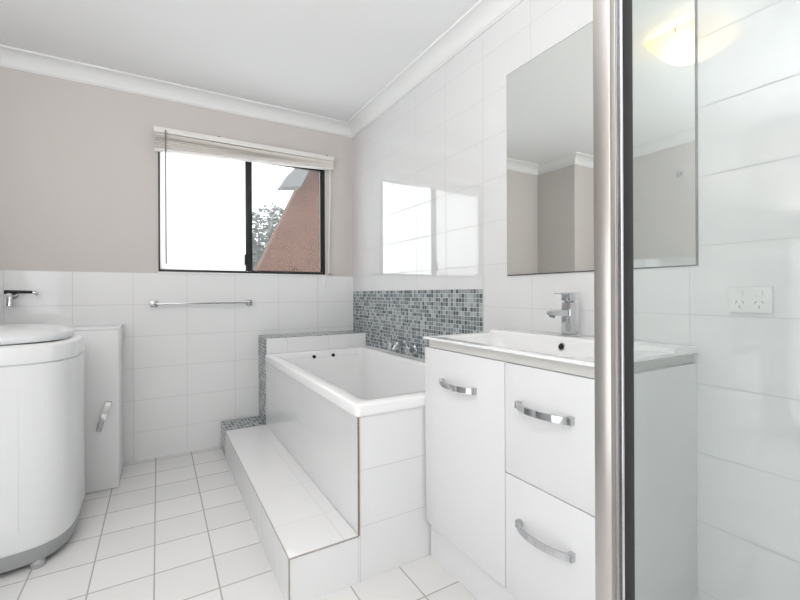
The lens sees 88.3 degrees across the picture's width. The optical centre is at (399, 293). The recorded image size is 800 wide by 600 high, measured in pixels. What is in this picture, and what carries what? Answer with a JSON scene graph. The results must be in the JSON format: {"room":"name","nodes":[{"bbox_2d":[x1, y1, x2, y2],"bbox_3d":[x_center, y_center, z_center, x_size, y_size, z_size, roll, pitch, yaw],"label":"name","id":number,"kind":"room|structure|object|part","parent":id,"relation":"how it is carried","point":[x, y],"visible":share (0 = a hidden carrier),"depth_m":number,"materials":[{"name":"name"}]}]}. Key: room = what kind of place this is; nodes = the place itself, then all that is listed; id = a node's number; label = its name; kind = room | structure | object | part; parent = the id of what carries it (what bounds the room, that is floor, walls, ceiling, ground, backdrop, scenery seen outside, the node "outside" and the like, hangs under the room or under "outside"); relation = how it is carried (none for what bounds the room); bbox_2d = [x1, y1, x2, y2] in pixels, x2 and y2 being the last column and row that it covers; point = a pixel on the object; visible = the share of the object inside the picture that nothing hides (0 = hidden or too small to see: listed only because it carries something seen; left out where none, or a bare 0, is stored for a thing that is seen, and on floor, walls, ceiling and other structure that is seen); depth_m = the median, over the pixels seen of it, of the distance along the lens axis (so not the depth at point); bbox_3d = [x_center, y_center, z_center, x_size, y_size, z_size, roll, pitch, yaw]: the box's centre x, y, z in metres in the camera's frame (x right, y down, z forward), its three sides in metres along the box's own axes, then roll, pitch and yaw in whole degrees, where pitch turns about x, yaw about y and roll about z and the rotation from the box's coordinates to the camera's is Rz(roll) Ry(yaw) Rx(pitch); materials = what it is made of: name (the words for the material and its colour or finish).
{"room":"bathroom","nodes":[
{"label":"bathroom","id":0,"kind":"room"},
{"bbox_2d":[0,66,352,462],"bbox_3d":[-1.304,-0.144,2.882,2.313,2.400,0.120,0,0,-30],"label":"wall","id":1,"kind":"structure","parent":0,"point":[79,161],"depth_m":2.61,"materials":[{"name":"paint"}]},
{"bbox_2d":[4,290,37,305],"bbox_3d":[-2.105,0.027,2.295,0.148,0.090,0.078,0,0,-30],"label":"tap","id":2,"kind":"object","parent":1,"relation":"attached to","point":[11,295],"visible":1,"depth_m":2.26,"materials":[{"name":"silver metal"}]},
{"bbox_3d":[-2.102,-0.007,2.271,0.117,0.022,0.022,0,0,-30],"label":"lever","id":3,"kind":"part","parent":2,"relation":"part of","materials":[{"name":"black metal"}]},
{"bbox_2d":[0,44,351,137],"bbox_3d":[-1.310,-1.303,2.763,2.193,0.082,0.090,0,0,-30],"label":"trim","id":4,"kind":"structure","parent":1,"relation":"attached to","point":[10,57],"depth_m":2.63,"materials":[{"name":"white paint"}]},
{"bbox_2d":[150,300,251,306],"bbox_3d":[-1.317,0.067,2.770,0.622,0.040,0.058,0,0,-30],"label":"towel rail","id":5,"kind":"object","parent":1,"relation":"attached to","point":[248,302],"visible":1,"depth_m":2.74,"materials":[{"name":"grey metal"}]},
{"bbox_2d":[158,152,324,275],"bbox_3d":[-1.086,-0.565,2.963,1.131,0.865,0.062,0,0,-30],"label":"window","id":6,"kind":"structure","parent":1,"relation":"in","point":[209,200],"depth_m":2.83,"materials":[{"name":"clear glass"}]},
{"bbox_3d":[-1.335,-0.564,2.822,0.534,0.820,0.014,0,0,-30],"label":"fixed sash","id":7,"kind":"part","parent":6,"relation":"part of","materials":[{"name":"black metal"}]},
{"bbox_3d":[-1.333,-0.564,2.828,0.547,0.821,0.004,0,0,-30],"label":"frosted pane","id":8,"kind":"part","parent":6,"relation":"part of","materials":[{"name":"white glass"}]},
{"bbox_3d":[-1.076,-0.138,2.948,1.131,0.010,0.017,0,0,-30],"label":"sill","id":9,"kind":"part","parent":6,"relation":"part of","materials":[{"name":"white paint"}]},
{"bbox_2d":[154,126,333,286],"bbox_3d":[-1.043,-0.555,2.925,1.206,1.019,0.077,0,0,-30],"label":"blind","id":10,"kind":"object","parent":6,"relation":"attached to","point":[169,140],"visible":1,"depth_m":2.83,"materials":[{"name":"fabric"}]},
{"bbox_3d":[-1.042,-0.943,2.921,1.198,0.069,0.030,0,0,-30],"label":"rail","id":11,"kind":"part","parent":10,"relation":"part of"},
{"bbox_3d":[-0.550,-0.599,3.215,0.012,0.862,0.043,0,0,-36],"label":"pull cord","id":12,"kind":"part","parent":10,"relation":"part of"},
{"bbox_3d":[-0.858,-0.568,3.091,0.574,0.828,0.022,0,0,-30],"label":"sliding sash","id":13,"kind":"part","parent":6,"relation":"part of","materials":[{"name":"clear glass"}]},
{"bbox_2d":[0,446,477,599],"bbox_3d":[-0.491,1.092,1.063,2.763,0.080,4.075,0,0,-30],"label":"floor","id":14,"kind":"structure","parent":0,"point":[179,526],"depth_m":1.66,"materials":[{"name":"tile"}]},
{"bbox_2d":[0,324,84,573],"bbox_3d":[-1.693,0.596,1.706,0.598,0.922,0.599,0,0,-30],"label":"washing machine","id":15,"kind":"object","parent":14,"relation":"on","point":[42,415],"visible":1,"depth_m":1.58,"materials":[{"name":"white metal"}]},
{"bbox_3d":[-1.524,0.622,1.463,0.250,0.530,0.012,0,0,-32],"label":"panel","id":16,"kind":"part","parent":15,"relation":"part of","materials":[{"name":"white metal"}]},
{"bbox_3d":[-1.696,0.168,1.699,0.544,0.064,0.536,0,0,-30],"label":"lid","id":17,"kind":"part","parent":15,"relation":"part of","materials":[{"name":"white plastic"}]},
{"bbox_2d":[66,324,123,493],"bbox_3d":[-1.797,0.623,2.284,0.417,0.867,0.406,0,0,-30],"label":"laundry cabinet","id":18,"kind":"object","parent":14,"relation":"on","point":[103,351],"visible":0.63,"depth_m":2.21,"materials":[{"name":"white laminate"}]},
{"bbox_3d":[-1.805,0.193,2.295,0.417,0.007,0.380,0,0,-30],"label":"panel","id":19,"kind":"part","parent":18,"relation":"part of","materials":[{"name":"white laminate"}]},
{"bbox_3d":[-1.578,0.656,2.193,0.071,0.159,0.026,0,0,-30],"label":"handle","id":20,"kind":"part","parent":18,"relation":"part of","materials":[{"name":"silver metal"}]},
{"bbox_2d":[221,416,358,599],"bbox_3d":[-0.694,0.968,2.169,0.256,0.171,1.720,0,0,-30],"label":"step","id":21,"kind":"structure","parent":14,"relation":"on","point":[312,552],"depth_m":1.66,"materials":[{"name":"tile"}]},
{"bbox_3d":[-0.745,0.884,2.007,0.003,0.003,1.481,0,0,-30],"label":"long edge trim","id":22,"kind":"part","parent":21,"relation":"part of","materials":[{"name":"grey tile"}]},
{"bbox_3d":[-0.260,0.966,1.430,0.256,0.171,0.005,0,0,-30],"label":"edge trim","id":23,"kind":"part","parent":21,"relation":"part of","materials":[{"name":"grey tile"}]},
{"bbox_2d":[258,330,430,582],"bbox_3d":[-0.264,0.675,2.422,0.750,0.752,1.720,0,0,-30],"label":"surround","id":24,"kind":"object","parent":14,"relation":"on","point":[371,469],"visible":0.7,"depth_m":1.62,"materials":[{"name":"tile"}]},
{"bbox_3d":[-0.505,0.751,2.147,0.050,0.602,1.484,0,0,-30],"label":"panel","id":25,"kind":"part","parent":24,"relation":"part of","materials":[{"name":"tile"}]},
{"bbox_2d":[265,347,424,416],"bbox_3d":[-0.207,0.643,2.317,0.752,0.475,1.488,0,0,-30],"label":"bathtub","id":26,"kind":"object","parent":24,"relation":"in","point":[362,381],"visible":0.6,"depth_m":2.69,"materials":[{"name":"white ceramic"}]},
{"bbox_3d":[-0.150,0.665,1.495,0.005,0.429,0.005,0,0,-30],"label":"corner trim","id":27,"kind":"part","parent":24,"relation":"part of","materials":[{"name":"metal"}]},
{"bbox_3d":[0.181,0.748,1.718,0.697,0.602,0.050,0,0,-30],"label":"panel","id":28,"kind":"part","parent":24,"relation":"part of","materials":[{"name":"tile"}]},
{"bbox_2d":[425,340,697,599],"bbox_3d":[0.470,0.612,1.415,0.503,0.869,0.756,0,0,-30],"label":"bathroom vanity","id":29,"kind":"object","parent":14,"relation":"on","point":[510,438],"visible":0.86,"depth_m":1.17,"materials":[{"name":"white paint"}]},
{"bbox_3d":[0.189,0.325,1.436,0.041,0.021,0.190,0,0,-30],"label":"handle","id":30,"kind":"part","parent":29,"relation":"part of","materials":[{"name":"silver metal"}]},
{"bbox_3d":[0.218,0.555,1.447,0.018,0.688,0.432,0,0,-30],"label":"door","id":31,"kind":"part","parent":29,"relation":"part of","materials":[{"name":"white paint"}]},
{"bbox_3d":[0.378,0.324,1.115,0.041,0.021,0.190,0,0,-30],"label":"handle","id":32,"kind":"part","parent":29,"relation":"part of","materials":[{"name":"silver metal"}]},
{"bbox_3d":[0.379,0.670,1.115,0.041,0.021,0.190,0,0,-30],"label":"handle","id":33,"kind":"part","parent":29,"relation":"part of","materials":[{"name":"silver metal"}]},
{"bbox_3d":[0.408,0.376,1.123,0.018,0.332,0.314,0,0,-30],"label":"drawer","id":34,"kind":"part","parent":29,"relation":"part of","materials":[{"name":"white paint"}]},
{"bbox_3d":[0.409,0.722,1.123,0.018,0.354,0.314,0,0,-30],"label":"drawer","id":35,"kind":"part","parent":29,"relation":"part of","materials":[{"name":"white paint"}]},
{"bbox_3d":[0.492,0.193,1.420,0.455,0.030,0.716,0,0,-30],"label":"finger rail","id":36,"kind":"part","parent":29,"relation":"part of","materials":[{"name":"white ceramic"}]},
{"bbox_2d":[423,328,698,366],"bbox_3d":[0.485,0.217,1.415,0.476,0.122,0.755,0,0,-30],"label":"basin","id":37,"kind":"object","parent":29,"relation":"in","point":[578,350],"visible":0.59,"depth_m":1.42,"materials":[{"name":"white ceramic"}]},
{"bbox_2d":[547,292,579,336],"bbox_3d":[0.586,0.076,1.488,0.133,0.158,0.050,0,0,-30],"label":"tap","id":38,"kind":"object","parent":37,"relation":"on","point":[568,312],"visible":1,"depth_m":1.49,"materials":[{"name":"silver metal"}]},
{"bbox_3d":[0.567,0.070,1.477,0.090,0.026,0.028,0,0,-30],"label":"spout","id":39,"kind":"part","parent":38,"relation":"part of","materials":[{"name":"silver metal"}]},
{"bbox_3d":[0.601,0.013,1.497,0.088,0.031,0.041,0,0,-30],"label":"lever","id":40,"kind":"part","parent":38,"relation":"part of","materials":[{"name":"silver metal"}]},
{"bbox_3d":[0.622,0.152,1.509,0.050,0.006,0.050,0,0,-30],"label":"plate","id":41,"kind":"part","parent":38,"relation":"part of","materials":[{"name":"silver metal"}]},
{"bbox_2d":[593,0,634,599],"bbox_3d":[0.637,0.057,0.724,0.914,1.980,0.033,0,0,-30],"label":"shower door frame","id":42,"kind":"structure","parent":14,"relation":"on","point":[612,19],"depth_m":0.49,"materials":[{"name":"metal"}]},
{"bbox_3d":[0.246,0.064,0.495,0.008,1.930,0.022,0,0,-30],"label":"post","id":43,"kind":"part","parent":42,"relation":"part of","materials":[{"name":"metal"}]},
{"bbox_3d":[0.260,0.064,0.496,0.007,1.930,0.007,0,0,-30],"label":"hinge rod","id":44,"kind":"part","parent":42,"relation":"part of","materials":[{"name":"grey metal"}]},
{"bbox_2d":[0,0,478,121],"bbox_3d":[-0.502,-1.388,1.063,2.763,0.080,4.075,0,0,-30],"label":"ceiling","id":45,"kind":"structure","parent":0,"point":[326,58],"depth_m":2.19,"materials":[{"name":"paint"}]},
{"bbox_2d":[353,0,799,599],"bbox_3d":[0.672,-0.153,1.682,0.122,2.400,3.958,0,0,-30],"label":"wall","id":46,"kind":"structure","parent":0,"point":[430,172],"depth_m":1.21,"materials":[{"name":"tile"}]},
{"bbox_2d":[388,340,417,354],"bbox_3d":[-0.003,0.338,2.608,0.104,0.074,0.275,0,0,-30],"label":"tap","id":47,"kind":"object","parent":46,"relation":"attached to","point":[405,344],"visible":1,"depth_m":2.59,"materials":[{"name":"silver metal"}]},
{"bbox_3d":[-0.049,0.347,2.708,0.052,0.055,0.055,0,0,-30],"label":"tap handle","id":48,"kind":"part","parent":47,"relation":"part of","materials":[{"name":"silver metal"}]},
{"bbox_3d":[-0.003,0.329,2.608,0.104,0.056,0.052,0,0,-30],"label":"spout","id":49,"kind":"part","parent":47,"relation":"part of","materials":[{"name":"silver metal"}]},
{"bbox_3d":[0.063,0.347,2.518,0.052,0.055,0.055,0,0,-30],"label":"tap handle","id":50,"kind":"part","parent":47,"relation":"part of","materials":[{"name":"silver metal"}]},
{"bbox_2d":[353,289,482,358],"bbox_3d":[0.014,0.187,2.686,0.003,0.415,1.552,0,0,-30],"label":"backsplash","id":51,"kind":"structure","parent":46,"relation":"attached to","point":[394,316],"depth_m":2.55,"materials":[{"name":"grey tile"}]},
{"bbox_2d":[347,0,523,137],"bbox_3d":[0.547,-1.311,1.681,0.090,0.082,3.838,0,0,-30],"label":"trim","id":52,"kind":"structure","parent":46,"relation":"attached to","point":[484,14],"depth_m":2.28,"materials":[{"name":"white paint"}]},
{"bbox_2d":[506,0,698,275],"bbox_3d":[0.679,-0.535,1.541,0.008,0.912,0.767,0,0,-30],"label":"wall mirror","id":53,"kind":"object","parent":46,"relation":"attached to","point":[550,156],"visible":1,"depth_m":1.51,"materials":[{"name":"white mirror"}]},
{"bbox_2d":[728,286,772,312],"bbox_3d":[0.936,0.017,1.102,0.014,0.070,0.096,0,0,-30],"label":"power outlet","id":54,"kind":"object","parent":46,"relation":"attached to","point":[754,299],"visible":1,"depth_m":1.10,"materials":[{"name":"white plastic"}]},
{"bbox_2d":[736,291,742,295],"bbox_3d":[0.921,0.001,1.118,0.004,0.014,0.016,0,0,-30],"label":"switch","id":55,"kind":"object","parent":54,"relation":"attached to","point":[738,293],"depth_m":1.12,"materials":[{"name":"white plastic"}]},
{"bbox_2d":[755,291,762,295],"bbox_3d":[0.943,0.001,1.082,0.004,0.014,0.016,0,0,-30],"label":"switch","id":56,"kind":"object","parent":54,"relation":"attached to","point":[757,293],"depth_m":1.08,"materials":[{"name":"white plastic"}]},
{"label":"outside","id":57,"kind":"structure","parent":0,"visible":0},
{"bbox_2d":[254,168,319,271],"bbox_3d":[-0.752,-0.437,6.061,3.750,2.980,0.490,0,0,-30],"label":"neighbouring house","id":58,"kind":"structure","parent":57,"point":[294,242],"depth_m":5.66,"materials":[{"name":"red brick"}]},
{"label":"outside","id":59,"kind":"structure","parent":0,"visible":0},
{"bbox_2d":[248,203,283,271],"bbox_3d":[-2.774,-0.188,8.942,1.746,3.507,1.665,0,0,-30],"label":"tree","id":60,"kind":"object","parent":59,"point":[258,249],"visible":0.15,"depth_m":8.57,"materials":[{"name":"green plant"}]}
]}

